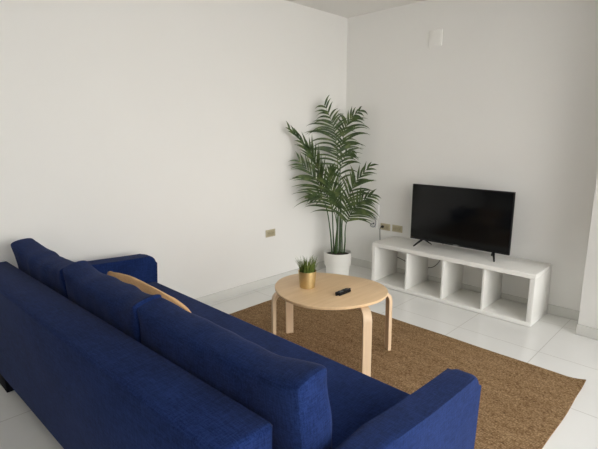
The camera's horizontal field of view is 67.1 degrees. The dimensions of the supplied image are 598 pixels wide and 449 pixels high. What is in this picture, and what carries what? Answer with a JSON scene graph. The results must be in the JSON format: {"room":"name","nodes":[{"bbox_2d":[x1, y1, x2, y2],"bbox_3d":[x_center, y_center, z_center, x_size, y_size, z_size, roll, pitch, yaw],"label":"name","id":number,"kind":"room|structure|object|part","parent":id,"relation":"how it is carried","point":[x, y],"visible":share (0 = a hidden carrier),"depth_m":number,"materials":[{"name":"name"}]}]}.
{"room":"living room","nodes":[
{"label":"living room","id":0,"kind":"room"},
{"bbox_2d":[0,0,347,298],"bbox_3d":[-2.380,-0.310,2.219,0.200,2.623,8.400,11,16,44],"label":"wall","id":1,"kind":"structure","parent":0,"point":[157,129],"depth_m":3.44,"materials":[{"name":"paint"}]},
{"bbox_2d":[195,261,325,303],"bbox_3d":[-2.304,0.952,2.396,0.012,0.080,8.000,11,16,44],"label":"baseboard","id":2,"kind":"structure","parent":1,"relation":"attached to","point":[208,299],"depth_m":4.19,"materials":[{"name":"white tile"}]},
{"bbox_2d":[266,229,274,237],"bbox_3d":[-0.272,0.082,4.314,0.012,0.070,0.118,11,16,44],"label":"wall outlet","id":3,"kind":"object","parent":1,"relation":"attached to","point":[269,233],"visible":1,"depth_m":4.31,"materials":[{"name":"beige plastic"}]},
{"bbox_2d":[0,264,597,448],"bbox_3d":[-0.905,1.310,1.054,4.350,0.100,8.400,11,16,44],"label":"floor","id":4,"kind":"structure","parent":0,"point":[552,343],"depth_m":3.12,"materials":[{"name":"tile"}]},
{"bbox_2d":[0,254,480,448],"bbox_3d":[-0.583,0.676,2.147,2.474,0.714,1.055,10,15,42],"label":"sofa","id":5,"kind":"object","parent":4,"relation":"on","point":[91,384],"visible":0.76,"depth_m":1.59,"materials":[{"name":"blue fabric"}]},
{"bbox_3d":[-1.695,0.877,2.635,0.172,0.130,0.078,10,15,42],"label":"leg","id":6,"kind":"part","parent":5,"relation":"part of","materials":[{"name":"black plastic"}]},
{"bbox_2d":[11,238,73,298],"bbox_3d":[-1.348,0.343,2.480,0.793,0.428,0.188,10,15,42],"label":"cushion","id":7,"kind":"object","parent":5,"relation":"on","point":[46,266],"visible":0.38,"depth_m":2.38,"materials":[{"name":"blue fabric"}]},
{"bbox_2d":[63,260,160,343],"bbox_3d":[-0.807,0.437,1.985,0.710,0.438,0.179,10,15,42],"label":"cushion","id":8,"kind":"object","parent":5,"relation":"on","point":[116,302],"visible":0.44,"depth_m":1.86,"materials":[{"name":"blue fabric"}]},
{"bbox_3d":[-1.350,0.478,2.975,0.120,0.540,0.865,10,15,42],"label":"armrest","id":9,"kind":"part","parent":5,"relation":"part of","materials":[{"name":"blue fabric"}]},
{"bbox_3d":[-0.953,0.664,1.906,2.258,0.594,0.184,10,15,42],"label":"backrest","id":10,"kind":"part","parent":5,"relation":"part of","materials":[{"name":"blue fabric"}]},
{"bbox_2d":[107,271,190,312],"bbox_3d":[-0.700,0.442,2.134,0.844,0.377,0.149,10,15,41],"label":"throw cushion","id":11,"kind":"object","parent":5,"relation":"on","point":[141,285],"visible":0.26,"depth_m":2.04,"materials":[{"name":"beige fabric"}]},
{"bbox_2d":[137,297,331,448],"bbox_3d":[-0.244,0.535,1.477,0.858,0.454,0.184,11,15,43],"label":"cushion","id":12,"kind":"object","parent":5,"relation":"on","point":[291,394],"visible":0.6,"depth_m":1.26,"materials":[{"name":"blue fabric"}]},
{"bbox_3d":[-0.508,0.707,2.195,2.215,0.205,0.849,10,15,42],"label":"seat","id":13,"kind":"part","parent":5,"relation":"part of","materials":[{"name":"blue fabric"}]},
{"bbox_3d":[0.338,0.791,1.403,0.102,0.540,0.840,10,15,42],"label":"armrest","id":14,"kind":"part","parent":5,"relation":"part of","materials":[{"name":"blue fabric"}]},
{"bbox_2d":[286,96,379,275],"bbox_3d":[0.317,-0.363,4.513,0.917,1.823,0.610,-1,11,-3],"label":"potted palm","id":15,"kind":"object","parent":4,"relation":"on","point":[337,260],"visible":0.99,"depth_m":4.48,"materials":[{"name":"green plant"}]},
{"bbox_2d":[324,248,350,275],"bbox_3d":[0.396,0.407,4.626,0.276,0.268,0.276,11,16,44],"label":"pot","id":16,"kind":"object","parent":15,"relation":"attached to","point":[336,261],"depth_m":4.53,"materials":[{"name":"white ceramic"}]},
{"bbox_2d":[229,297,585,448],"bbox_3d":[0.299,0.875,2.896,2.337,0.027,1.622,11,16,44],"label":"jute rug","id":17,"kind":"object","parent":4,"relation":"on","point":[522,404],"visible":0.4,"depth_m":2.84,"materials":[{"name":"brown wicker"}]},
{"bbox_2d":[272,273,391,376],"bbox_3d":[0.182,0.635,2.999,0.767,0.441,0.654,6,13,28],"label":"coffee table","id":18,"kind":"object","parent":17,"relation":"on","point":[364,293],"visible":0.94,"depth_m":2.90,"materials":[{"name":"brown wood"}]},
{"bbox_3d":[-0.075,0.641,3.023,0.214,0.420,0.052,-3,12,-14],"label":"leg","id":19,"kind":"part","parent":18,"relation":"part of","materials":[{"name":"brown wood"}]},
{"bbox_3d":[-0.047,0.608,3.189,0.052,0.420,0.214,-3,12,-13],"label":"leg","id":20,"kind":"part","parent":18,"relation":"part of","materials":[{"name":"brown wood"}]},
{"bbox_2d":[295,256,317,288],"bbox_3d":[0.052,0.312,2.957,0.163,0.210,0.177,-1,11,-3],"label":"potted grass","id":21,"kind":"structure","parent":18,"relation":"on","point":[307,274],"depth_m":2.94,"materials":[{"name":"gold metal"}]},
{"bbox_2d":[298,269,316,288],"bbox_3d":[0.055,0.357,2.980,0.121,0.112,0.121,11,16,44],"label":"pot","id":22,"kind":"object","parent":21,"relation":"attached to","point":[307,278],"depth_m":2.93,"materials":[{"name":"gold metal"}]},
{"bbox_2d":[335,288,350,295],"bbox_3d":[0.280,0.427,2.865,0.042,0.020,0.150,11,16,44],"label":"remote control","id":23,"kind":"object","parent":18,"relation":"on","point":[346,290],"visible":1,"depth_m":2.85,"materials":[{"name":"black plastic"}]},
{"bbox_3d":[0.387,0.694,2.754,0.052,0.420,0.214,-2,11,-8],"label":"leg","id":24,"kind":"part","parent":18,"relation":"part of","materials":[{"name":"brown wood"}]},
{"bbox_3d":[0.511,0.645,3.000,0.214,0.420,0.052,-4,12,-17],"label":"leg","id":25,"kind":"part","parent":18,"relation":"part of","materials":[{"name":"brown wood"}]},
{"bbox_2d":[371,236,551,326],"bbox_3d":[1.366,0.450,4.018,1.470,0.420,0.390,11,16,44],"label":"shelf unit","id":26,"kind":"object","parent":4,"relation":"on","point":[489,302],"visible":0.94,"depth_m":3.90,"materials":[{"name":"white paint"}]},
{"bbox_3d":[0.858,0.352,4.512,0.038,0.344,0.390,11,16,44],"label":"panel","id":27,"kind":"part","parent":26,"relation":"part of","materials":[{"name":"white paint"}]},
{"bbox_3d":[1.366,0.635,4.055,1.470,0.033,0.390,11,16,44],"label":"panel","id":28,"kind":"part","parent":26,"relation":"part of","materials":[{"name":"white paint"}]},
{"bbox_3d":[1.366,0.263,3.980,1.470,0.038,0.390,11,16,44],"label":"panel","id":29,"kind":"part","parent":26,"relation":"part of","materials":[{"name":"white paint"}]},
{"bbox_2d":[410,184,515,261],"bbox_3d":[1.383,-0.038,3.930,0.910,0.569,0.183,11,16,44],"label":"television","id":30,"kind":"object","parent":26,"relation":"on","point":[477,219],"visible":1,"depth_m":3.88,"materials":[{"name":"black plastic"}]},
{"bbox_3d":[1.875,0.549,3.524,0.038,0.344,0.390,11,16,44],"label":"panel","id":31,"kind":"part","parent":26,"relation":"part of","materials":[{"name":"white paint"}]},
{"bbox_2d":[286,0,424,17],"bbox_3d":[-0.907,-1.360,0.520,4.350,0.100,8.400,11,16,44],"label":"ceiling","id":32,"kind":"structure","parent":0,"point":[344,8],"depth_m":4.22,"materials":[{"name":"paint"}]},
{"bbox_2d":[343,0,597,310],"bbox_3d":[1.979,-0.599,3.643,3.950,2.623,0.200,11,16,44],"label":"wall","id":33,"kind":"structure","parent":0,"point":[508,99],"depth_m":3.81,"materials":[{"name":"paint"}]},
{"bbox_2d":[364,203,379,217],"bbox_3d":[0.773,-0.153,4.782,0.180,0.154,0.032,11,16,44],"label":"box","id":34,"kind":"object","parent":33,"relation":"attached to","point":[377,206],"visible":0.41,"depth_m":4.73,"materials":[{"name":"white plastic"}]},
{"bbox_2d":[370,218,377,227],"bbox_3d":[0.792,-0.022,4.792,0.090,0.117,0.030,11,16,44],"label":"socket","id":35,"kind":"object","parent":33,"relation":"attached to","point":[374,222],"visible":0.94,"depth_m":4.78,"materials":[{"name":"white plastic"}]},
{"bbox_2d":[380,223,389,230],"bbox_3d":[0.900,0.025,4.705,0.118,0.070,0.012,11,16,44],"label":"wall outlet","id":36,"kind":"object","parent":33,"relation":"attached to","point":[386,226],"visible":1,"depth_m":4.70,"materials":[{"name":"beige plastic"}]},
{"bbox_2d":[392,225,402,232],"bbox_3d":[1.002,0.043,4.606,0.118,0.070,0.012,11,16,44],"label":"wall outlet","id":37,"kind":"object","parent":33,"relation":"attached to","point":[396,228],"visible":1,"depth_m":4.60,"materials":[{"name":"beige plastic"}]},
{"bbox_2d":[428,29,442,47],"bbox_3d":[1.222,-1.667,4.039,0.128,0.140,0.014,11,16,44],"label":"cover","id":38,"kind":"object","parent":33,"relation":"attached to","point":[435,36],"visible":1,"depth_m":4.03,"materials":[{"name":"white plastic"}]},
{"bbox_3d":[1.218,-1.666,4.035,0.104,0.116,0.003,11,16,44],"label":"raised panel","id":39,"kind":"part","parent":38,"relation":"part of","materials":[{"name":"white plastic"}]},
{"bbox_2d":[351,257,578,320],"bbox_3d":[1.372,0.560,4.337,2.425,0.080,0.012,11,16,44],"label":"baseboard","id":40,"kind":"structure","parent":33,"relation":"attached to","point":[551,309],"depth_m":3.89,"materials":[{"name":"white tile"}]},
{"bbox_2d":[578,171,597,328],"bbox_3d":[2.675,-0.397,2.634,1.513,2.623,0.283,11,16,44],"label":"wall","id":41,"kind":"structure","parent":0,"point":[588,313],"depth_m":3.20,"materials":[{"name":"paint"}]},
{"bbox_2d":[576,324,597,339],"bbox_3d":[2.571,0.870,2.782,1.517,0.080,0.012,11,16,44],"label":"baseboard","id":42,"kind":"structure","parent":41,"relation":"attached to","point":[581,330],"depth_m":3.25,"materials":[{"name":"white tile"}]}
]}

